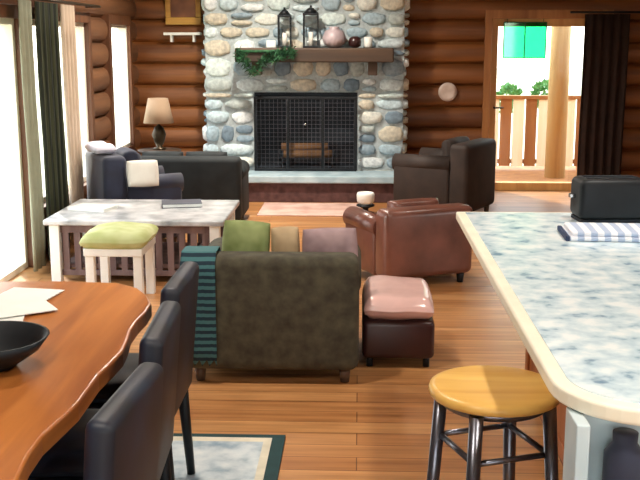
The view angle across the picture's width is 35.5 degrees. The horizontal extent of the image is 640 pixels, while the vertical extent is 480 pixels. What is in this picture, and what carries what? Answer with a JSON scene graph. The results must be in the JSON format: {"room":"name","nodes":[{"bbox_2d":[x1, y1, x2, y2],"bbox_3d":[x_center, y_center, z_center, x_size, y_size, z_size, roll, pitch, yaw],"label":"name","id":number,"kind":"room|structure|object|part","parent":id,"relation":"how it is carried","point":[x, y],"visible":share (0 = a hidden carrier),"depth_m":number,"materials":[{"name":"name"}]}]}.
{"room":"log cabin living room","nodes":[
{"label":"log cabin living room","id":0,"kind":"room"},
{"bbox_2d":[0,0,140,249],"bbox_3d":[-2.393,-0.705,4.292,0.120,3.100,14.300,0,11,2],"label":"wall","id":1,"kind":"structure","parent":0,"point":[99,30],"depth_m":9.81,"materials":[{"name":"brown wood"}]},
{"bbox_2d":[0,18,27,281],"bbox_3d":[-2.319,-0.494,6.402,0.100,1.860,2.160,0,11,2],"label":"window","id":2,"kind":"structure","parent":1,"relation":"in","point":[7,33],"depth_m":7.40,"materials":[{"name":"clear glass"}]},
{"bbox_2d":[0,3,95,266],"bbox_3d":[-2.250,-0.722,7.313,0.185,1.950,4.192,0,11,2],"label":"trim","id":3,"kind":"structure","parent":1,"relation":"attached to","point":[6,10],"depth_m":7.57,"materials":[{"name":"wood"}]},
{"bbox_2d":[32,20,88,201],"bbox_3d":[-2.238,-1.105,8.389,0.100,1.440,1.780,0,11,2],"label":"window","id":4,"kind":"structure","parent":1,"relation":"in","point":[79,27],"depth_m":9.19,"materials":[{"name":"clear glass"}]},
{"bbox_2d":[38,0,100,7],"bbox_3d":[-2.115,-1.909,8.020,0.132,0.024,2.300,0,11,2],"label":"curtain rod","id":5,"kind":"object","parent":1,"relation":"attached to","point":[54,1],"visible":1,"depth_m":8.31,"materials":[{"name":"brown metal"}]},
{"bbox_2d":[18,0,45,271],"bbox_3d":[-2.098,-0.749,7.297,0.046,1.950,0.270,0,11,2],"label":"curtain","id":6,"kind":"object","parent":5,"relation":"hanging from","point":[24,6],"visible":1,"depth_m":7.26,"materials":[{"name":"beige fabric"}]},
{"bbox_2d":[34,1,69,260],"bbox_3d":[-2.078,-0.849,7.796,0.056,1.950,0.550,0,11,2],"label":"curtain","id":7,"kind":"object","parent":5,"relation":"hanging from","point":[46,14],"visible":0.88,"depth_m":7.70,"materials":[{"name":"green fabric"}]},
{"bbox_2d":[60,4,83,243],"bbox_3d":[-2.056,-0.956,8.331,0.056,1.950,0.380,0,11,2],"label":"curtain","id":8,"kind":"object","parent":5,"relation":"hanging from","point":[67,14],"visible":0.82,"depth_m":8.25,"materials":[{"name":"beige fabric"}]},
{"bbox_2d":[100,14,135,150],"bbox_3d":[-2.128,-1.611,10.514,0.120,1.460,0.970,0,11,2],"label":"trim","id":9,"kind":"structure","parent":1,"relation":"attached to","point":[110,20],"depth_m":10.15,"materials":[{"name":"wood"}]},
{"bbox_2d":[111,25,130,148],"bbox_3d":[-2.153,-1.602,10.517,0.100,1.300,0.830,0,11,2],"label":"window","id":10,"kind":"structure","parent":1,"relation":"in","point":[121,29],"depth_m":10.88,"materials":[{"name":"clear glass"}]},
{"bbox_2d":[0,190,570,479],"bbox_3d":[1.220,0.872,4.616,7.700,0.120,14.600,0,11,2],"label":"floor","id":11,"kind":"structure","parent":0,"point":[377,424],"depth_m":4.89,"materials":[{"name":"brown wood"}]},
{"bbox_2d":[79,221,158,293],"bbox_3d":[-1.319,0.151,6.635,0.439,0.503,0.499,0,11,2],"label":"footstool","id":12,"kind":"object","parent":11,"relation":"on","point":[104,241],"visible":0.97,"depth_m":6.43,"materials":[{"name":"green fabric"}]},
{"bbox_3d":[-1.481,0.265,6.480,0.056,0.340,0.056,0,11,2],"label":"leg","id":13,"kind":"part","parent":12,"relation":"part of","materials":[{"name":"white paint"}]},
{"bbox_3d":[-1.467,0.195,6.833,0.056,0.340,0.056,0,11,2],"label":"leg","id":14,"kind":"part","parent":12,"relation":"part of","materials":[{"name":"white paint"}]},
{"bbox_2d":[79,221,158,248],"bbox_3d":[-1.319,-0.030,6.598,0.439,0.134,0.499,0,11,2],"label":"seat cushion","id":15,"kind":"object","parent":12,"relation":"on","point":[111,235],"depth_m":6.39,"materials":[{"name":"green fabric"}]},
{"bbox_3d":[-1.319,0.040,6.612,0.380,0.050,0.440,0,11,2],"label":"seat frame","id":16,"kind":"part","parent":12,"relation":"part of","materials":[{"name":"white paint"}]},
{"bbox_3d":[-1.171,0.268,6.468,0.056,0.340,0.056,0,11,2],"label":"leg","id":17,"kind":"part","parent":12,"relation":"part of","materials":[{"name":"white paint"}]},
{"bbox_3d":[-1.157,0.197,6.821,0.056,0.340,0.056,0,11,2],"label":"leg","id":18,"kind":"part","parent":12,"relation":"part of","materials":[{"name":"white paint"}]},
{"bbox_2d":[85,147,183,241],"bbox_3d":[-1.588,-0.385,8.541,0.670,0.807,0.697,-5,13,-25],"label":"armchair","id":19,"kind":"object","parent":11,"relation":"on","point":[106,174],"visible":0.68,"depth_m":8.25,"materials":[{"name":"fabric"}]},
{"bbox_2d":[85,141,115,153],"bbox_3d":[-1.828,-0.766,8.319,0.180,0.087,0.419,-5,13,-25],"label":"folded blanket","id":20,"kind":"object","parent":19,"relation":"on","point":[97,147],"visible":1,"depth_m":8.17,"materials":[{"name":"white fabric"}]},
{"bbox_3d":[-1.800,-0.386,8.436,0.200,0.710,0.680,-5,13,-25],"label":"backrest","id":21,"kind":"part","parent":19,"relation":"part of","materials":[{"name":"blue fabric"}]},
{"bbox_2d":[115,147,140,161],"bbox_3d":[-1.646,-0.596,8.470,0.220,0.365,0.389,-5,13,-25],"label":"cushion","id":22,"kind":"object","parent":19,"relation":"on","point":[129,154],"depth_m":8.30,"materials":[{"name":"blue fabric"}]},
{"bbox_2d":[126,160,158,186],"bbox_3d":[-1.436,-0.539,8.110,0.259,0.214,0.119,-3,12,-17],"label":"pillow","id":23,"kind":"object","parent":19,"relation":"on","point":[140,173],"visible":1,"depth_m":8.07,"materials":[{"name":"fabric"}]},
{"bbox_3d":[-1.385,-0.282,8.355,0.480,0.538,0.157,-5,13,-25],"label":"arm","id":24,"kind":"part","parent":19,"relation":"part of","materials":[{"name":"blue fabric"}]},
{"bbox_3d":[-1.620,-0.377,8.832,0.480,0.538,0.157,-5,13,-25],"label":"arm","id":25,"kind":"part","parent":19,"relation":"part of","materials":[{"name":"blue fabric"}]},
{"bbox_2d":[43,199,239,280],"bbox_3d":[-1.294,-0.004,7.521,1.280,0.460,0.960,0,11,2],"label":"coffee table","id":26,"kind":"object","parent":11,"relation":"on","point":[207,221],"visible":0.55,"depth_m":7.13,"materials":[{"name":"grey stone"}]},
{"bbox_3d":[-1.880,0.094,7.135,0.070,0.420,0.070,0,11,2],"label":"leg","id":27,"kind":"part","parent":26,"relation":"part of","materials":[{"name":"white paint"}]},
{"bbox_2d":[68,203,117,212],"bbox_3d":[-1.694,-0.242,7.469,0.300,0.025,0.220,3,12,17],"label":"book","id":28,"kind":"object","parent":26,"relation":"on","point":[85,207],"visible":1,"depth_m":7.40,"materials":[{"name":"white paper"}]},
{"bbox_2d":[70,242,209,267],"bbox_3d":[-1.294,0.109,7.543,1.060,0.030,0.790,0,11,2],"label":"shelf","id":29,"kind":"object","parent":26,"relation":"attached to","point":[118,263],"depth_m":7.17,"materials":[{"name":"brown wood"}]},
{"bbox_2d":[161,199,201,207],"bbox_3d":[-1.057,-0.279,7.640,0.300,0.030,0.220,-2,11,-10],"label":"book","id":30,"kind":"object","parent":26,"relation":"on","point":[179,203],"visible":1,"depth_m":7.55,"materials":[{"name":"grey paper"}]},
{"bbox_3d":[-0.741,0.102,7.092,0.070,0.420,0.070,0,11,2],"label":"leg","id":31,"kind":"part","parent":26,"relation":"part of","materials":[{"name":"white paint"}]},
{"bbox_3d":[-0.708,-0.062,7.915,0.070,0.420,0.070,0,11,2],"label":"leg","id":32,"kind":"part","parent":26,"relation":"part of","materials":[{"name":"white paint"}]},
{"bbox_2d":[138,147,180,153],"bbox_3d":[-1.708,-0.689,10.697,0.460,0.560,0.460,0,11,2],"label":"side table","id":33,"kind":"object","parent":11,"relation":"on","point":[140,151],"visible":0.27,"depth_m":10.63,"materials":[{"name":"brown wood"}]},
{"bbox_2d":[143,98,173,149],"bbox_3d":[-1.708,-1.230,10.589,0.320,0.540,0.320,0,11,2],"label":"table lamp","id":34,"kind":"object","parent":33,"relation":"on","point":[158,111],"visible":1,"depth_m":10.47,"materials":[{"name":"beige fabric"}]},
{"bbox_3d":[-1.708,-1.367,10.561,0.320,0.260,0.320,0,11,2],"label":"lamp shade","id":35,"kind":"part","parent":34,"relation":"part of","materials":[{"name":"fabric"}]},
{"bbox_2d":[141,151,249,219],"bbox_3d":[-1.257,-0.505,9.445,1.117,0.688,0.730,0,11,2],"label":"loveseat","id":36,"kind":"object","parent":11,"relation":"on","point":[207,175],"visible":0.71,"depth_m":9.06,"materials":[{"name":"fabric"}]},
{"bbox_2d":[142,151,183,155],"bbox_3d":[-1.465,-0.704,9.316,0.399,0.247,0.206,0,11,2],"label":"cushion","id":37,"kind":"object","parent":36,"relation":"on","point":[145,153],"depth_m":9.24,"materials":[{"name":"black fabric"}]},
{"bbox_2d":[186,151,226,155],"bbox_3d":[-1.056,-0.700,9.298,0.399,0.247,0.197,0,11,2],"label":"cushion","id":38,"kind":"object","parent":36,"relation":"on","point":[194,153],"depth_m":9.24,"materials":[{"name":"black fabric"}]},
{"bbox_3d":[-0.773,-0.490,9.526,0.157,0.488,0.540,0,11,2],"label":"arm","id":39,"kind":"part","parent":36,"relation":"part of","materials":[{"name":"black fabric"}]},
{"bbox_2d":[172,433,285,479],"bbox_3d":[-1.030,1.128,2.996,1.650,0.012,2.850,0,11,2],"label":"patterned rug","id":40,"kind":"object","parent":11,"relation":"on","point":[216,456],"visible":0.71,"depth_m":4.12,"materials":[{"name":"fabric"}]},
{"bbox_2d":[0,281,151,479],"bbox_3d":[-1.102,0.806,2.664,0.950,0.750,2.820,0,11,2],"label":"dining table","id":41,"kind":"object","parent":40,"relation":"on","point":[94,326],"visible":0.92,"depth_m":2.94,"materials":[{"name":"brown wood"}]},
{"bbox_2d":[0,315,24,320],"bbox_3d":[-1.139,0.253,3.505,0.210,0.003,0.296,-2,12,-12],"label":"paper sheets","id":42,"kind":"object","parent":41,"relation":"on","point":[15,318],"visible":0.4,"depth_m":3.42,"materials":[{"name":"white paper"}]},
{"bbox_2d":[0,287,64,300],"bbox_3d":[-1.102,0.215,3.679,0.210,0.003,0.296,2,12,11],"label":"paper sheets","id":43,"kind":"object","parent":42,"relation":"on","point":[46,294],"visible":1,"depth_m":3.77,"materials":[{"name":"white paper"}]},
{"bbox_2d":[0,292,57,317],"bbox_3d":[-1.086,0.231,3.580,0.210,0.003,0.296,-7,13,-31],"label":"paper sheets","id":44,"kind":"object","parent":43,"relation":"on","point":[20,304],"visible":1,"depth_m":3.56,"materials":[{"name":"white paper"}]},
{"bbox_2d":[0,321,49,371],"bbox_3d":[-0.962,0.325,2.920,0.340,0.090,0.340,0,11,2],"label":"bowl","id":45,"kind":"object","parent":41,"relation":"on","point":[19,340],"visible":1,"depth_m":3.01,"materials":[{"name":"ceramic"}]},
{"bbox_2d":[28,301,180,479],"bbox_3d":[-0.699,0.658,3.120,0.504,0.861,0.450,0,11,-1],"label":"dining chair","id":46,"kind":"object","parent":40,"relation":"on","point":[159,344],"visible":0.24,"depth_m":2.98,"materials":[{"name":"leather"}]},
{"bbox_3d":[-0.732,0.677,3.124,0.430,0.060,0.450,0,11,-1],"label":"seat","id":47,"kind":"part","parent":46,"relation":"part of","materials":[{"name":"leather"}]},
{"bbox_3d":[-0.737,0.628,3.114,0.429,0.102,0.449,0,11,-1],"label":"seat","id":48,"kind":"part","parent":46,"relation":"part of","materials":[{"name":"leather"}]},
{"bbox_3d":[-0.501,0.481,3.088,0.109,0.500,0.450,0,11,-1],"label":"backrest","id":49,"kind":"part","parent":46,"relation":"part of","materials":[{"name":"leather"}]},
{"bbox_3d":[-0.518,0.845,3.354,0.070,0.403,0.046,0,11,-1],"label":"leg","id":50,"kind":"part","parent":46,"relation":"part of","materials":[{"name":"black metal"}]},
{"bbox_2d":[83,362,162,479],"bbox_3d":[-0.682,0.777,2.528,0.504,0.861,0.450,1,11,6],"label":"dining chair","id":51,"kind":"object","parent":40,"relation":"on","point":[122,439],"visible":1,"depth_m":2.37,"materials":[{"name":"leather"}]},
{"bbox_2d":[87,261,198,479],"bbox_3d":[-0.721,0.541,3.709,0.504,0.861,0.450,0,11,2],"label":"dining chair","id":52,"kind":"object","parent":40,"relation":"on","point":[182,288],"visible":0.16,"depth_m":3.65,"materials":[{"name":"leather"}]},
{"bbox_3d":[-0.753,0.560,3.714,0.430,0.060,0.450,0,11,2],"label":"seat","id":53,"kind":"part","parent":52,"relation":"part of","materials":[{"name":"leather"}]},
{"bbox_3d":[-0.758,0.510,3.704,0.429,0.102,0.449,0,11,2],"label":"seat","id":54,"kind":"part","parent":52,"relation":"part of","materials":[{"name":"leather"}]},
{"bbox_3d":[-0.545,0.804,3.560,0.070,0.403,0.046,0,11,2],"label":"leg","id":55,"kind":"part","parent":52,"relation":"part of","materials":[{"name":"black metal"}]},
{"bbox_3d":[-0.523,0.365,3.666,0.109,0.500,0.450,0,11,2],"label":"backrest","id":56,"kind":"part","parent":52,"relation":"part of","materials":[{"name":"leather"}]},
{"bbox_3d":[-0.530,0.730,3.933,0.070,0.403,0.046,0,11,2],"label":"leg","id":57,"kind":"part","parent":52,"relation":"part of","materials":[{"name":"black metal"}]},
{"bbox_2d":[193,237,360,382],"bbox_3d":[-0.227,0.324,5.386,0.895,0.655,0.870,0,11,2],"label":"armchair","id":58,"kind":"object","parent":11,"relation":"on","point":[275,310],"visible":0.86,"depth_m":4.95,"materials":[{"name":"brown fabric"}]},
{"bbox_2d":[180,246,220,366],"bbox_3d":[-0.596,0.325,5.058,0.172,0.577,0.254,0,11,2],"label":"throw blanket","id":59,"kind":"object","parent":58,"relation":"on","point":[205,343],"visible":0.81,"depth_m":4.94,"materials":[{"name":"teal fabric"}]},
{"bbox_3d":[-0.576,0.302,5.492,0.190,0.515,0.680,0,11,2],"label":"arm","id":60,"kind":"part","parent":58,"relation":"part of","materials":[{"name":"green fabric"}]},
{"bbox_2d":[222,220,269,250],"bbox_3d":[-0.387,0.057,5.199,0.260,0.321,0.121,0,11,-2],"label":"throw pillow","id":61,"kind":"object","parent":58,"relation":"on","point":[238,235],"visible":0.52,"depth_m":5.15,"materials":[{"name":"green fabric"}]},
{"bbox_2d":[271,226,299,251],"bbox_3d":[-0.177,0.068,5.198,0.154,0.277,0.113,0,11,-1],"label":"throw pillow","id":62,"kind":"object","parent":58,"relation":"on","point":[284,238],"visible":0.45,"depth_m":5.15,"materials":[{"name":"beige fabric"}]},
{"bbox_2d":[302,227,357,255],"bbox_3d":[0.052,0.076,5.183,0.289,0.278,0.126,0,11,-2],"label":"throw pillow","id":63,"kind":"object","parent":58,"relation":"on","point":[337,239],"visible":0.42,"depth_m":5.14,"materials":[{"name":"fabric"}]},
{"bbox_3d":[0.129,0.307,5.465,0.190,0.515,0.680,0,11,2],"label":"arm","id":64,"kind":"part","parent":58,"relation":"part of","materials":[{"name":"green fabric"}]},
{"bbox_2d":[201,0,409,202],"bbox_3d":[-0.174,-1.996,10.780,2.293,3.090,0.895,0,11,2],"label":"stone fireplace","id":65,"kind":"object","parent":11,"relation":"on","point":[375,75],"depth_m":10.87,"materials":[{"name":"stone"}]},
{"bbox_2d":[232,44,297,77],"bbox_3d":[-0.570,-1.882,10.496,0.710,0.357,0.128,0,11,2],"label":"evergreen garland","id":66,"kind":"object","parent":65,"relation":"on","point":[282,53],"visible":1,"depth_m":10.50},
{"bbox_2d":[266,40,275,47],"bbox_3d":[-0.525,-2.101,10.715,0.100,0.079,0.020,0,11,2],"label":"candle","id":67,"kind":"object","parent":65,"relation":"on","point":[269,43],"visible":1,"depth_m":10.71,"materials":[{"name":"wax"}]},
{"bbox_2d":[277,7,291,47],"bbox_3d":[-0.377,-2.262,10.646,0.143,0.422,0.143,0,11,2],"label":"lantern","id":68,"kind":"object","parent":65,"relation":"on","point":[284,13],"visible":0.98,"depth_m":10.61,"materials":[{"name":"black metal"}]},
{"bbox_2d":[282,33,286,45],"bbox_3d":[-0.377,-2.141,10.670,0.050,0.136,0.049,0,11,2],"label":"candle","id":69,"kind":"object","parent":68,"relation":"on","point":[284,35],"depth_m":10.65,"materials":[{"name":"white wax"}]},
{"bbox_2d":[254,96,356,170],"bbox_3d":[-0.161,-1.151,10.882,1.120,0.810,0.061,0,11,2],"label":"fire screen","id":70,"kind":"object","parent":65,"relation":"on","point":[322,99],"visible":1,"depth_m":10.90,"materials":[{"name":"black metal"}]},
{"bbox_3d":[-0.145,-0.920,11.225,0.640,0.200,0.232,0,11,2],"label":"fire grate","id":71,"kind":"part","parent":65,"relation":"part of","materials":[{"name":"black metal"}]},
{"bbox_2d":[284,150,329,157],"bbox_3d":[-0.146,-0.962,11.177,0.520,0.086,0.086,0,11,0],"label":"log","id":72,"kind":"object","parent":65,"relation":"on","point":[294,153],"visible":1,"depth_m":11.14,"materials":[{"name":"brown wood"}]},
{"bbox_2d":[281,143,327,150],"bbox_3d":[-0.174,-1.047,11.212,0.520,0.086,0.086,-1,11,-3],"label":"log","id":73,"kind":"object","parent":72,"relation":"on","point":[283,146],"visible":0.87,"depth_m":11.18,"materials":[{"name":"brown wood"}]},
{"bbox_2d":[303,5,318,47],"bbox_3d":[-0.097,-2.270,10.633,0.165,0.442,0.165,0,11,2],"label":"lantern","id":74,"kind":"object","parent":65,"relation":"on","point":[310,11],"visible":1,"depth_m":10.59,"materials":[{"name":"black metal"}]},
{"bbox_2d":[309,32,312,45],"bbox_3d":[-0.097,-2.143,10.659,0.050,0.144,0.049,0,11,2],"label":"candle","id":75,"kind":"object","parent":74,"relation":"on","point":[310,33],"depth_m":10.64,"materials":[{"name":"white wax"}]},
{"bbox_2d":[322,27,345,47],"bbox_3d":[0.152,-2.153,10.616,0.260,0.220,0.260,0,11,2],"label":"round vase","id":76,"kind":"object","parent":65,"relation":"on","point":[334,37],"visible":1,"depth_m":10.53,"materials":[{"name":"pink ceramic"}]},
{"bbox_2d":[349,36,360,47],"bbox_3d":[0.372,-2.104,10.627,0.140,0.120,0.140,0,11,2],"label":"round pot","id":77,"kind":"object","parent":65,"relation":"on","point":[354,41],"visible":1,"depth_m":10.58,"materials":[{"name":"ceramic"}]},
{"bbox_2d":[364,37,371,47],"bbox_3d":[0.512,-2.101,10.623,0.090,0.115,0.090,0,11,2],"label":"candle jar","id":78,"kind":"object","parent":65,"relation":"on","point":[367,40],"visible":1,"depth_m":10.59,"materials":[{"name":"paint"}]},
{"bbox_2d":[257,203,359,216],"bbox_3d":[-0.098,-0.313,10.213,1.020,0.012,0.770,0,11,2],"label":"rug","id":79,"kind":"object","parent":11,"relation":"on","point":[268,209],"visible":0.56,"depth_m":10.17,"materials":[{"name":"pink fabric"}]},
{"bbox_2d":[356,203,374,212],"bbox_3d":[0.453,-0.308,9.973,0.180,0.095,0.180,0,11,2],"label":"plant stand","id":80,"kind":"object","parent":11,"relation":"on","point":[365,207],"visible":0.6,"depth_m":9.91,"materials":[{"name":"black metal"}]},
{"bbox_2d":[357,191,374,204],"bbox_3d":[0.453,-0.414,9.952,0.180,0.120,0.180,0,11,2],"label":"bowl","id":81,"kind":"object","parent":80,"relation":"on","point":[363,197],"visible":1,"depth_m":9.88,"materials":[{"name":"ceramic"}]},
{"bbox_2d":[362,275,434,366],"bbox_3d":[0.422,0.433,5.509,0.384,0.392,0.598,0,11,2],"label":"ottoman","id":82,"kind":"object","parent":11,"relation":"on","point":[398,322],"visible":1,"depth_m":5.25,"materials":[{"name":"leather"}]},
{"bbox_2d":[362,275,433,319],"bbox_3d":[0.422,0.316,5.486,0.384,0.153,0.598,0,11,2],"label":"cushion","id":83,"kind":"object","parent":82,"relation":"on","point":[384,297],"depth_m":5.26,"materials":[{"name":"pink leather"}]},
{"bbox_2d":[343,198,472,281],"bbox_3d":[0.636,-0.020,7.272,0.717,0.589,0.710,-5,12,-22],"label":"leather armchair","id":84,"kind":"object","parent":11,"relation":"on","point":[417,237],"visible":0.97,"depth_m":6.96,"materials":[{"name":"brown leather"}]},
{"bbox_3d":[0.341,-0.001,7.255,0.157,0.418,0.520,-5,12,-22],"label":"arm","id":85,"kind":"part","parent":84,"relation":"part of","materials":[{"name":"brown leather"}]},
{"bbox_2d":[387,198,438,207],"bbox_3d":[0.669,-0.186,7.159,0.409,0.218,0.202,-5,12,-22],"label":"cushion","id":86,"kind":"object","parent":84,"relation":"on","point":[417,201],"depth_m":7.08,"materials":[{"name":"brown leather"}]},
{"bbox_3d":[0.735,0.006,7.038,0.700,0.490,0.200,-5,12,-22],"label":"backrest","id":87,"kind":"part","parent":84,"relation":"part of","materials":[{"name":"brown leather"}]},
{"bbox_2d":[392,136,495,211],"bbox_3d":[1.240,-0.641,9.928,0.790,0.767,0.798,7,13,30],"label":"armchair","id":88,"kind":"object","parent":11,"relation":"on","point":[462,171],"visible":0.95,"depth_m":9.62,"materials":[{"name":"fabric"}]},
{"bbox_3d":[1.000,-0.557,9.716,0.600,0.544,0.168,7,13,30],"label":"arm","id":89,"kind":"part","parent":88,"relation":"part of","materials":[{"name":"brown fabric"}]},
{"bbox_3d":[1.317,-0.663,10.250,0.600,0.544,0.168,7,13,30],"label":"arm","id":90,"kind":"part","parent":88,"relation":"part of","materials":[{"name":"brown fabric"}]},
{"bbox_2d":[442,136,469,155],"bbox_3d":[1.348,-0.846,9.823,0.216,0.325,0.469,7,13,30],"label":"cushion","id":91,"kind":"object","parent":88,"relation":"on","point":[446,144],"depth_m":9.64,"materials":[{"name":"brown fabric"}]},
{"bbox_3d":[1.495,-0.633,9.778,0.200,0.670,0.780,7,13,30],"label":"backrest","id":92,"kind":"part","parent":88,"relation":"part of","materials":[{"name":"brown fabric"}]},
{"bbox_2d":[427,365,559,479],"bbox_3d":[0.502,0.773,2.941,0.382,0.733,0.382,-2,12,-11],"label":"bar stool","id":93,"kind":"object","parent":11,"relation":"on","point":[507,396],"visible":0.94,"depth_m":2.82,"materials":[{"name":"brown wood"}]},
{"bbox_3d":[0.338,0.772,3.027,0.088,0.683,0.039,6,13,27],"label":"leg","id":94,"kind":"part","parent":93,"relation":"part of","materials":[{"name":"metal"}]},
{"bbox_3d":[0.417,0.820,2.784,0.039,0.683,0.088,6,13,27],"label":"leg","id":95,"kind":"part","parent":93,"relation":"part of","materials":[{"name":"metal"}]},
{"bbox_3d":[0.502,0.432,2.873,0.380,0.037,0.380,0,11,2],"label":"seat","id":96,"kind":"part","parent":93,"relation":"part of","materials":[{"name":"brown wood"}]},
{"bbox_3d":[0.586,0.756,3.104,0.039,0.683,0.088,6,13,27],"label":"leg","id":97,"kind":"part","parent":93,"relation":"part of","materials":[{"name":"metal"}]},
{"bbox_3d":[0.665,0.805,2.861,0.088,0.683,0.039,6,13,27],"label":"leg","id":98,"kind":"part","parent":93,"relation":"part of","materials":[{"name":"metal"}]},
{"bbox_2d":[525,349,639,479],"bbox_3d":[1.078,0.599,3.445,0.940,0.875,2.440,0,11,2],"label":"kitchen island","id":99,"kind":"object","parent":11,"relation":"on","point":[582,438],"depth_m":2.29,"materials":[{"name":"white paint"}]},
{"bbox_3d":[0.952,0.382,4.340,0.022,0.690,0.520,0,11,2],"label":"panel","id":100,"kind":"part","parent":99,"relation":"part of","materials":[{"name":"brown wood"}]},
{"bbox_2d":[456,212,639,425],"bbox_3d":[1.107,0.139,3.392,1.045,0.042,2.560,0,11,2],"label":"countertop","id":101,"kind":"structure","parent":99,"relation":"on","point":[574,306],"depth_m":3.05,"materials":[{"name":"white stone"}]},
{"bbox_2d":[557,222,639,241],"bbox_3d":[1.188,-0.033,4.047,0.415,0.036,0.240,1,11,5],"label":"dish towel","id":102,"kind":"object","parent":101,"relation":"on","point":[571,231],"visible":1,"depth_m":3.96,"materials":[{"name":"blue fabric"}]},
{"bbox_2d":[569,175,639,222],"bbox_3d":[1.258,-0.184,4.403,0.325,0.193,0.180,0,11,-2],"label":"toaster","id":103,"kind":"object","parent":101,"relation":"on","point":[594,198],"visible":1,"depth_m":4.32,"materials":[{"name":"black metal"}]},
{"bbox_3d":[1.108,-0.196,4.396,0.025,0.020,0.030,0,11,-2],"label":"lever","id":104,"kind":"part","parent":103,"relation":"part of","materials":[{"name":"silver metal"}]},
{"bbox_3d":[0.930,0.493,3.787,0.022,0.690,0.520,0,11,2],"label":"panel","id":105,"kind":"part","parent":99,"relation":"part of","materials":[{"name":"brown wood"}]},
{"bbox_2d":[602,427,639,479],"bbox_3d":[0.682,0.526,2.252,0.090,0.200,0.090,0,11,2],"label":"storage jar","id":106,"kind":"object","parent":99,"relation":"on","point":[621,456],"visible":1,"depth_m":2.21,"materials":[{"name":"black ceramic"}]},
{"bbox_2d":[131,0,639,177],"bbox_3d":[1.589,-2.106,11.303,7.520,3.100,0.300,0,11,2],"label":"wall","id":107,"kind":"structure","parent":0,"point":[446,38],"depth_m":11.26,"materials":[{"name":"brown wood"}]},
{"bbox_2d":[163,32,201,41],"bbox_3d":[-1.533,-2.265,11.171,0.410,0.105,0.140,0,11,2],"label":"wall shelf","id":108,"kind":"object","parent":107,"relation":"attached to","point":[171,34],"visible":1,"depth_m":11.10,"materials":[{"name":"white paint"}]},
{"bbox_2d":[165,0,200,24],"bbox_3d":[-1.526,-2.707,11.123,0.400,0.610,0.040,0,11,2],"label":"framed picture","id":109,"kind":"object","parent":107,"relation":"attached to","point":[177,12],"visible":1,"depth_m":11.15},
{"bbox_2d":[438,83,456,100],"bbox_3d":[1.432,-1.662,11.227,0.210,0.210,0.026,0,11,2],"label":"plate","id":110,"kind":"object","parent":107,"relation":"attached to","point":[447,91],"visible":1,"depth_m":11.22,"materials":[{"name":"ceramic"}]},
{"bbox_2d":[489,19,584,190],"bbox_3d":[2.537,-1.524,11.351,1.260,1.940,0.160,0,11,2],"label":"door","id":111,"kind":"structure","parent":107,"relation":"in","point":[526,186],"depth_m":11.32,"materials":[{"name":"brown wood"}]},
{"bbox_2d":[502,19,546,57],"bbox_3d":[2.284,-2.249,11.155,0.480,0.440,0.014,0,11,2],"label":"suncatcher","id":112,"kind":"object","parent":111,"relation":"hanging from","point":[520,39],"visible":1,"depth_m":11.15,"materials":[{"name":"green glass"}]},
{"bbox_2d":[481,10,613,137],"bbox_3d":[2.534,-1.552,11.264,1.400,2.030,0.120,0,11,2],"label":"trim","id":113,"kind":"structure","parent":107,"relation":"attached to","point":[490,15],"depth_m":11.05,"materials":[{"name":"brown wood"}]},
{"bbox_2d":[570,11,639,12],"bbox_3d":[3.140,-2.496,10.959,0.800,0.024,0.102,0,11,2],"label":"curtain rod","id":114,"kind":"object","parent":107,"relation":"attached to","point":[570,11],"visible":1,"depth_m":10.91,"materials":[{"name":"black metal"}]},
{"bbox_2d":[577,14,630,175],"bbox_3d":[3.143,-1.507,11.116,0.490,1.960,0.066,0,11,2],"label":"curtain","id":115,"kind":"object","parent":114,"relation":"hanging from","point":[606,36],"visible":0.86,"depth_m":11.09,"materials":[{"name":"black fabric"}]},
{"label":"outside","id":116,"kind":"structure","parent":0,"visible":0},
{"bbox_2d":[0,68,581,260],"bbox_3d":[0.389,0.224,10.235,120.000,0.150,140.000,0,11,2],"label":"ground","id":117,"kind":"structure","parent":116,"point":[525,78],"depth_m":29.50,"materials":[{"name":"white"}]},
{"bbox_2d":[496,82,523,112],"bbox_3d":[2.687,-1.475,14.299,0.441,1.569,0.430,6,13,26],"label":"potted shrub","id":118,"kind":"object","parent":117,"relation":"on","point":[507,88],"visible":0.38,"depth_m":14.11,"materials":[{"name":"green plant"}]},
{"bbox_2d":[530,78,548,107],"bbox_3d":[3.185,-1.494,14.280,0.416,1.613,0.424,0,11,2],"label":"potted shrub","id":119,"kind":"object","parent":117,"relation":"on","point":[540,86],"visible":0.3,"depth_m":14.10,"materials":[{"name":"green plant"}]},
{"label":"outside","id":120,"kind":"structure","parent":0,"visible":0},
{"bbox_2d":[495,165,576,181],"bbox_3d":[3.200,-0.629,12.922,5.000,0.370,2.380,0,11,2],"label":"floor","id":121,"kind":"structure","parent":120,"point":[502,173],"depth_m":13.13,"materials":[{"name":"brown wood"}]},
{"bbox_2d":[495,95,580,168],"bbox_3d":[2.931,-1.458,13.574,3.800,1.000,0.140,0,11,2],"label":"deck railing","id":122,"kind":"object","parent":121,"relation":"on","point":[504,159],"visible":0.21,"depth_m":13.52,"materials":[{"name":"brown wood"}]},
{"bbox_3d":[2.931,-1.924,13.481,3.800,0.050,0.140,0,11,2],"label":"rail","id":123,"kind":"part","parent":122,"relation":"part of","materials":[{"name":"brown wood"}]},
{"bbox_2d":[544,27,570,177],"bbox_3d":[3.020,-2.395,12.566,0.260,3.228,0.260,0,11,2],"label":"porch post","id":124,"kind":"object","parent":121,"relation":"on","point":[560,45],"visible":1,"depth_m":12.60,"materials":[{"name":"brown wood"}]}
]}

